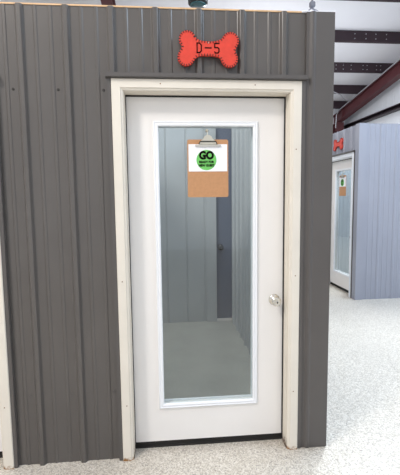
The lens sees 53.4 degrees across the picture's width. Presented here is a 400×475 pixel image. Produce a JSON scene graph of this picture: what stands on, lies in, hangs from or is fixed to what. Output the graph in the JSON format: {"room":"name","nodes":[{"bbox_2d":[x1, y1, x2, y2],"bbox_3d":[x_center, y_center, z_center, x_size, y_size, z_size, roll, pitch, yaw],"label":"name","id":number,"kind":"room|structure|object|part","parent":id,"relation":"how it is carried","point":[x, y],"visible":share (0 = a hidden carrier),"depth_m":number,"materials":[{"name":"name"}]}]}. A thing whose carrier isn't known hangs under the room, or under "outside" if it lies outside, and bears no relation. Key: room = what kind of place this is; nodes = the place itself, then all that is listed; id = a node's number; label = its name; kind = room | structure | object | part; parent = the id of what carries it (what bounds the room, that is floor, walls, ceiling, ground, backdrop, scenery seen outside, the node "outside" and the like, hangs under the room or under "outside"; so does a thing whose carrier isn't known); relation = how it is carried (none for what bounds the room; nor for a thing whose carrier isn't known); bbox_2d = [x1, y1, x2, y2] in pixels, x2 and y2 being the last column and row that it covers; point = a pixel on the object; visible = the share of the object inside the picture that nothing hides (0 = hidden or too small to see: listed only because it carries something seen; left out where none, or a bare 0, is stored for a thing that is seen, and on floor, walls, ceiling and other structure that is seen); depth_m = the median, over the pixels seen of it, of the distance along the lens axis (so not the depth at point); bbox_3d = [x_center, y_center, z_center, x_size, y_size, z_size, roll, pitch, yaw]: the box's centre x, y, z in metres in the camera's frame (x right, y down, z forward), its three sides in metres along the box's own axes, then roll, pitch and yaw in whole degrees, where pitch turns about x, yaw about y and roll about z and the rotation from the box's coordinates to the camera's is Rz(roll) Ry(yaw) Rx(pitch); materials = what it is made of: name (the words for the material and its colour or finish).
{"room":"dog boarding kennel","nodes":[
{"label":"dog boarding kennel","id":0,"kind":"room"},
{"bbox_2d":[0,2,305,465],"bbox_3d":[-1.429,0.059,2.129,4.330,2.475,0.119,-1,6,-5],"label":"wall","id":1,"kind":"structure","parent":0,"point":[55,60],"depth_m":2.13,"materials":[{"name":"grey metal"}]},
{"bbox_2d":[0,242,13,469],"bbox_3d":[-1.563,0.240,2.144,1.020,2.114,0.163,-1,6,-5],"label":"door","id":2,"kind":"structure","parent":1,"relation":"in","point":[6,438],"depth_m":2.17,"materials":[{"name":"white paint"}]},
{"bbox_2d":[0,141,19,467],"bbox_3d":[-1.557,0.233,2.079,1.076,2.138,0.068,-1,6,-5],"label":"trim","id":3,"kind":"structure","parent":1,"relation":"attached to","point":[3,241],"depth_m":2.14,"materials":[{"name":"grey paint"}]},
{"bbox_2d":[0,2,301,12],"bbox_3d":[-1.529,-1.175,2.006,4.160,0.008,0.104,-1,6,-5],"label":"trim","id":4,"kind":"structure","parent":1,"relation":"attached to","point":[24,3],"depth_m":2.07,"materials":[{"name":"brown wood"}]},
{"bbox_2d":[111,78,301,460],"bbox_3d":[0.051,0.207,2.289,1.020,2.114,0.163,-1,6,-5],"label":"door","id":5,"kind":"structure","parent":1,"relation":"in","point":[272,109],"depth_m":2.28,"materials":[{"name":"white paint"}]},
{"bbox_3d":[-0.424,0.220,2.217,0.060,2.114,0.100,-1,6,-5],"label":"casing","id":6,"kind":"part","parent":5,"relation":"part of","materials":[{"name":"white wood"}]},
{"bbox_3d":[0.041,0.178,2.332,0.592,1.670,0.070,-1,6,-5],"label":"glazing frame","id":7,"kind":"part","parent":5,"relation":"part of","materials":[{"name":"white plastic"}]},
{"bbox_3d":[0.042,-0.812,2.158,1.020,0.060,0.100,-1,6,-5],"label":"casing","id":8,"kind":"part","parent":5,"relation":"part of","materials":[{"name":"white wood"}]},
{"bbox_3d":[0.443,0.371,2.331,0.066,0.066,0.070,-1,6,-5],"label":"knob","id":9,"kind":"part","parent":5,"relation":"part of","materials":[{"name":"silver metal"}]},
{"bbox_3d":[0.531,0.200,2.303,0.060,2.114,0.100,-1,6,-5],"label":"casing","id":10,"kind":"part","parent":5,"relation":"part of","materials":[{"name":"white wood"}]},
{"bbox_2d":[105,72,308,460],"bbox_3d":[0.056,0.199,2.225,1.076,2.138,0.068,-1,6,-5],"label":"trim","id":11,"kind":"structure","parent":1,"relation":"attached to","point":[108,75],"depth_m":2.16,"materials":[{"name":"grey paint"}]},
{"bbox_2d":[177,30,238,67],"bbox_3d":[0.043,-0.987,2.090,0.326,0.184,0.019,-1,6,-5],"label":"sign","id":12,"kind":"object","parent":1,"relation":"attached to","point":[224,49],"visible":1,"depth_m":2.08,"materials":[{"name":"red plastic"}]},
{"bbox_2d":[301,11,334,447],"bbox_3d":[0.651,0.006,2.396,0.154,2.472,0.300,-1,6,-5],"label":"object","id":13,"kind":"structure","parent":1,"relation":"attached to","point":[320,26],"depth_m":2.24,"materials":[{"name":"grey paint"}]},
{"bbox_2d":[302,10,334,12],"bbox_3d":[0.633,-1.165,2.196,0.179,0.120,0.122,-1,6,-5],"label":"trim","id":14,"kind":"structure","parent":1,"relation":"attached to","point":[303,11],"depth_m":2.14,"materials":[{"name":"white metal"}]},
{"bbox_2d":[308,0,317,10],"bbox_3d":[0.615,-1.473,2.182,0.086,0.502,0.069,-5,7,-34],"label":"clamp","id":15,"kind":"object","parent":14,"relation":"on","point":[312,3],"visible":0.73,"depth_m":2.19,"materials":[{"name":"grey metal"}]},
{"bbox_2d":[158,128,207,322],"bbox_3d":[-1.660,-0.184,4.584,4.320,2.475,0.104,-1,6,-5],"label":"wall","id":16,"kind":"structure","parent":0,"point":[183,218],"depth_m":4.69,"materials":[{"name":"grey metal"}]},
{"bbox_2d":[206,128,231,321],"bbox_3d":[0.273,-0.200,4.743,0.400,2.430,0.138,-1,6,-5],"label":"door","id":17,"kind":"structure","parent":16,"relation":"in","point":[218,209],"depth_m":4.76,"materials":[{"name":"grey metal"}]},
{"bbox_3d":[0.131,-0.198,4.739,0.115,2.430,0.120,-1,6,-5],"label":"post","id":18,"kind":"part","parent":17,"relation":"part of","materials":[{"name":"grey metal"}]},
{"bbox_3d":[0.245,0.117,4.743,0.072,0.072,0.080,-1,6,-5],"label":"knob","id":19,"kind":"part","parent":17,"relation":"part of","materials":[{"name":"silver metal"}]},
{"bbox_2d":[0,284,399,474],"bbox_3d":[-1.487,1.177,3.980,16.100,0.123,21.600,-1,6,-5],"label":"floor","id":20,"kind":"structure","parent":0,"point":[363,430],"depth_m":2.99,"materials":[{"name":"grey concrete"}]},
{"bbox_2d":[0,0,399,100],"bbox_3d":[-1.512,-5.236,3.343,16.200,3.360,21.600,-1,6,-5],"label":"ceiling","id":21,"kind":"structure","parent":0,"point":[349,15],"depth_m":8.96,"materials":[{"name":"white metal"}]},
{"bbox_2d":[101,0,115,4],"bbox_3d":[-1.341,-2.576,3.723,0.260,7.398,20.800,-1,6,-5],"label":"rafter","id":22,"kind":"object","parent":21,"relation":"attached to","point":[103,2],"visible":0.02,"depth_m":7.22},
{"bbox_2d":[188,0,207,7],"bbox_3d":[-0.039,-4.133,5.303,0.270,1.990,0.270,-1,6,-5],"label":"hanging lamp","id":23,"kind":"object","parent":21,"relation":"hanging from","point":[192,3],"visible":0.86,"depth_m":5.36,"materials":[{"name":"green metal"}]},
{"bbox_2d":[333,101,346,108],"bbox_3d":[-2.503,-4.533,13.397,15.800,0.262,0.070,-1,6,-5],"label":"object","id":24,"kind":"structure","parent":21,"relation":"attached to","point":[336,104],"depth_m":14.03,"materials":[{"name":"brown metal"}]},
{"bbox_2d":[334,85,366,93],"bbox_3d":[-2.390,-4.598,12.120,15.800,0.262,0.070,-1,6,-5],"label":"beam","id":25,"kind":"structure","parent":21,"relation":"attached to","point":[341,89],"depth_m":12.73,"materials":[{"name":"brown metal"}]},
{"bbox_2d":[334,62,393,72],"bbox_3d":[-2.261,-4.671,10.675,15.800,0.262,0.082,-1,6,-5],"label":"beam","id":26,"kind":"structure","parent":21,"relation":"attached to","point":[339,67],"depth_m":11.27,"materials":[{"name":"brown metal"}]},
{"bbox_2d":[333,60,399,133],"bbox_3d":[5.878,-2.725,4.373,0.260,7.398,20.800,-1,6,-5],"label":"rafter","id":27,"kind":"object","parent":21,"relation":"attached to","point":[392,75],"visible":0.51,"depth_m":12.14,"materials":[{"name":"red metal"}]},
{"bbox_2d":[335,59,399,127],"bbox_3d":[5.346,-4.439,8.198,0.036,2.266,11.820,-1,6,-5],"label":"conduit","id":28,"kind":"object","parent":27,"relation":"attached to","point":[398,59],"visible":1,"depth_m":11.89,"materials":[{"name":"grey metal"}]},
{"bbox_2d":[335,30,399,43],"bbox_3d":[-2.123,-4.750,9.126,15.800,0.262,0.082,-1,6,-5],"label":"beam","id":29,"kind":"structure","parent":21,"relation":"attached to","point":[341,36],"depth_m":9.66,"materials":[{"name":"brown metal"}]},
{"bbox_2d":[340,0,399,2],"bbox_3d":[-1.986,-4.830,7.583,15.800,0.262,0.070,-1,6,-5],"label":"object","id":30,"kind":"structure","parent":21,"relation":"attached to","point":[340,0],"depth_m":8.10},
{"bbox_2d":[231,128,250,354],"bbox_3d":[0.534,-0.106,3.549,0.139,2.475,2.370,-1,6,-5],"label":"wall","id":31,"kind":"structure","parent":0,"point":[240,137],"depth_m":4.09,"materials":[{"name":"grey metal"}]},
{"bbox_2d":[333,109,343,123],"bbox_3d":[-2.545,-2.306,14.375,16.000,4.771,0.080,-1,6,-5],"label":"wall","id":32,"kind":"structure","parent":0,"point":[335,111],"depth_m":14.82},
{"bbox_2d":[332,125,355,154],"bbox_3d":[2.034,-0.598,8.236,0.119,2.487,5.259,-1,6,-5],"label":"wall","id":33,"kind":"structure","parent":0,"point":[348,135],"depth_m":5.93,"materials":[{"name":"grey metal"}]},
{"bbox_2d":[333,138,342,150],"bbox_3d":[2.134,-1.434,6.149,0.018,0.184,0.326,-1,6,-5],"label":"sign","id":34,"kind":"object","parent":33,"relation":"attached to","point":[339,144],"visible":1,"depth_m":6.12,"materials":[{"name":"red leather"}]},
{"bbox_2d":[330,152,353,297],"bbox_3d":[2.228,-0.216,6.269,0.163,2.114,1.020,-1,6,-5],"label":"door","id":35,"kind":"structure","parent":33,"relation":"in","point":[342,280],"depth_m":6.49,"materials":[{"name":"white paint"}]},
{"bbox_3d":[2.273,-0.243,6.276,0.070,1.670,0.592,-1,6,-5],"label":"glazing frame","id":36,"kind":"part","parent":35,"relation":"part of","materials":[{"name":"white plastic"}]},
{"bbox_3d":[2.186,-1.238,6.164,0.100,0.060,1.020,-1,6,-5],"label":"casing","id":37,"kind":"part","parent":35,"relation":"part of","materials":[{"name":"white wood"}]},
{"bbox_3d":[2.242,-0.169,5.791,0.100,2.114,0.060,-1,6,-5],"label":"casing","id":38,"kind":"part","parent":35,"relation":"part of","materials":[{"name":"white wood"}]},
{"bbox_2d":[332,150,354,297],"bbox_3d":[2.155,-0.227,6.261,0.044,2.134,1.064,-1,6,-5],"label":"trim","id":39,"kind":"structure","parent":33,"relation":"attached to","point":[352,150],"depth_m":5.75,"materials":[{"name":"grey paint"}]},
{"bbox_2d":[351,123,366,299],"bbox_3d":[2.264,-0.346,5.661,0.112,2.489,0.107,-1,6,-5],"label":"trim","id":40,"kind":"structure","parent":33,"relation":"attached to","point":[361,128],"depth_m":5.62,"materials":[{"name":"grey paint"}]},
{"bbox_2d":[338,170,350,273],"bbox_3d":[3.346,-0.543,7.529,2.367,2.487,0.109,-1,6,-5],"label":"wall","id":41,"kind":"structure","parent":0,"point":[344,201],"depth_m":7.46,"materials":[{"name":"grey metal"}]},
{"bbox_2d":[344,79,399,124],"bbox_3d":[6.373,-3.018,4.238,0.028,7.996,21.500,-1,6,-5],"label":"wall","id":42,"kind":"structure","parent":0,"point":[389,97],"depth_m":12.20,"materials":[{"name":"white metal"}]},
{"bbox_2d":[344,103,399,128],"bbox_3d":[6.233,-2.987,4.279,0.200,0.130,21.200,-1,6,-5],"label":"beam","id":43,"kind":"structure","parent":42,"relation":"attached to","point":[394,108],"depth_m":12.33,"materials":[{"name":"black metal"}]},
{"bbox_2d":[362,123,399,298],"bbox_3d":[3.955,-0.380,5.827,3.267,2.487,0.109,-1,6,-5],"label":"wall","id":44,"kind":"structure","parent":0,"point":[381,261],"depth_m":5.66,"materials":[{"name":"grey metal"}]},
{"bbox_3d":[0.041,-0.583,2.219,0.020,0.052,0.040,-1,6,-5],"label":"hook","id":45,"kind":"object","parent":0,"visible":0},
{"bbox_2d":[187,135,227,196],"bbox_3d":[0.045,-0.396,2.216,0.229,0.341,0.020,-1,6,-5],"label":"clipboard","id":46,"kind":"object","parent":45,"relation":"hanging from","point":[207,158],"visible":1,"depth_m":2.22,"materials":[{"name":"brown wood"}]},
{"bbox_3d":[2.227,-1.006,6.191,0.040,0.052,0.020,-1,6,-5],"label":"hook","id":47,"kind":"object","parent":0,"visible":0},
{"bbox_2d":[339,174,345,195],"bbox_3d":[2.217,-0.821,6.208,0.020,0.341,0.229,-1,6,-5],"label":"clipboard","id":48,"kind":"object","parent":47,"relation":"hanging from","point":[342,181],"visible":1,"depth_m":6.21,"materials":[{"name":"brown wood"}]}
]}

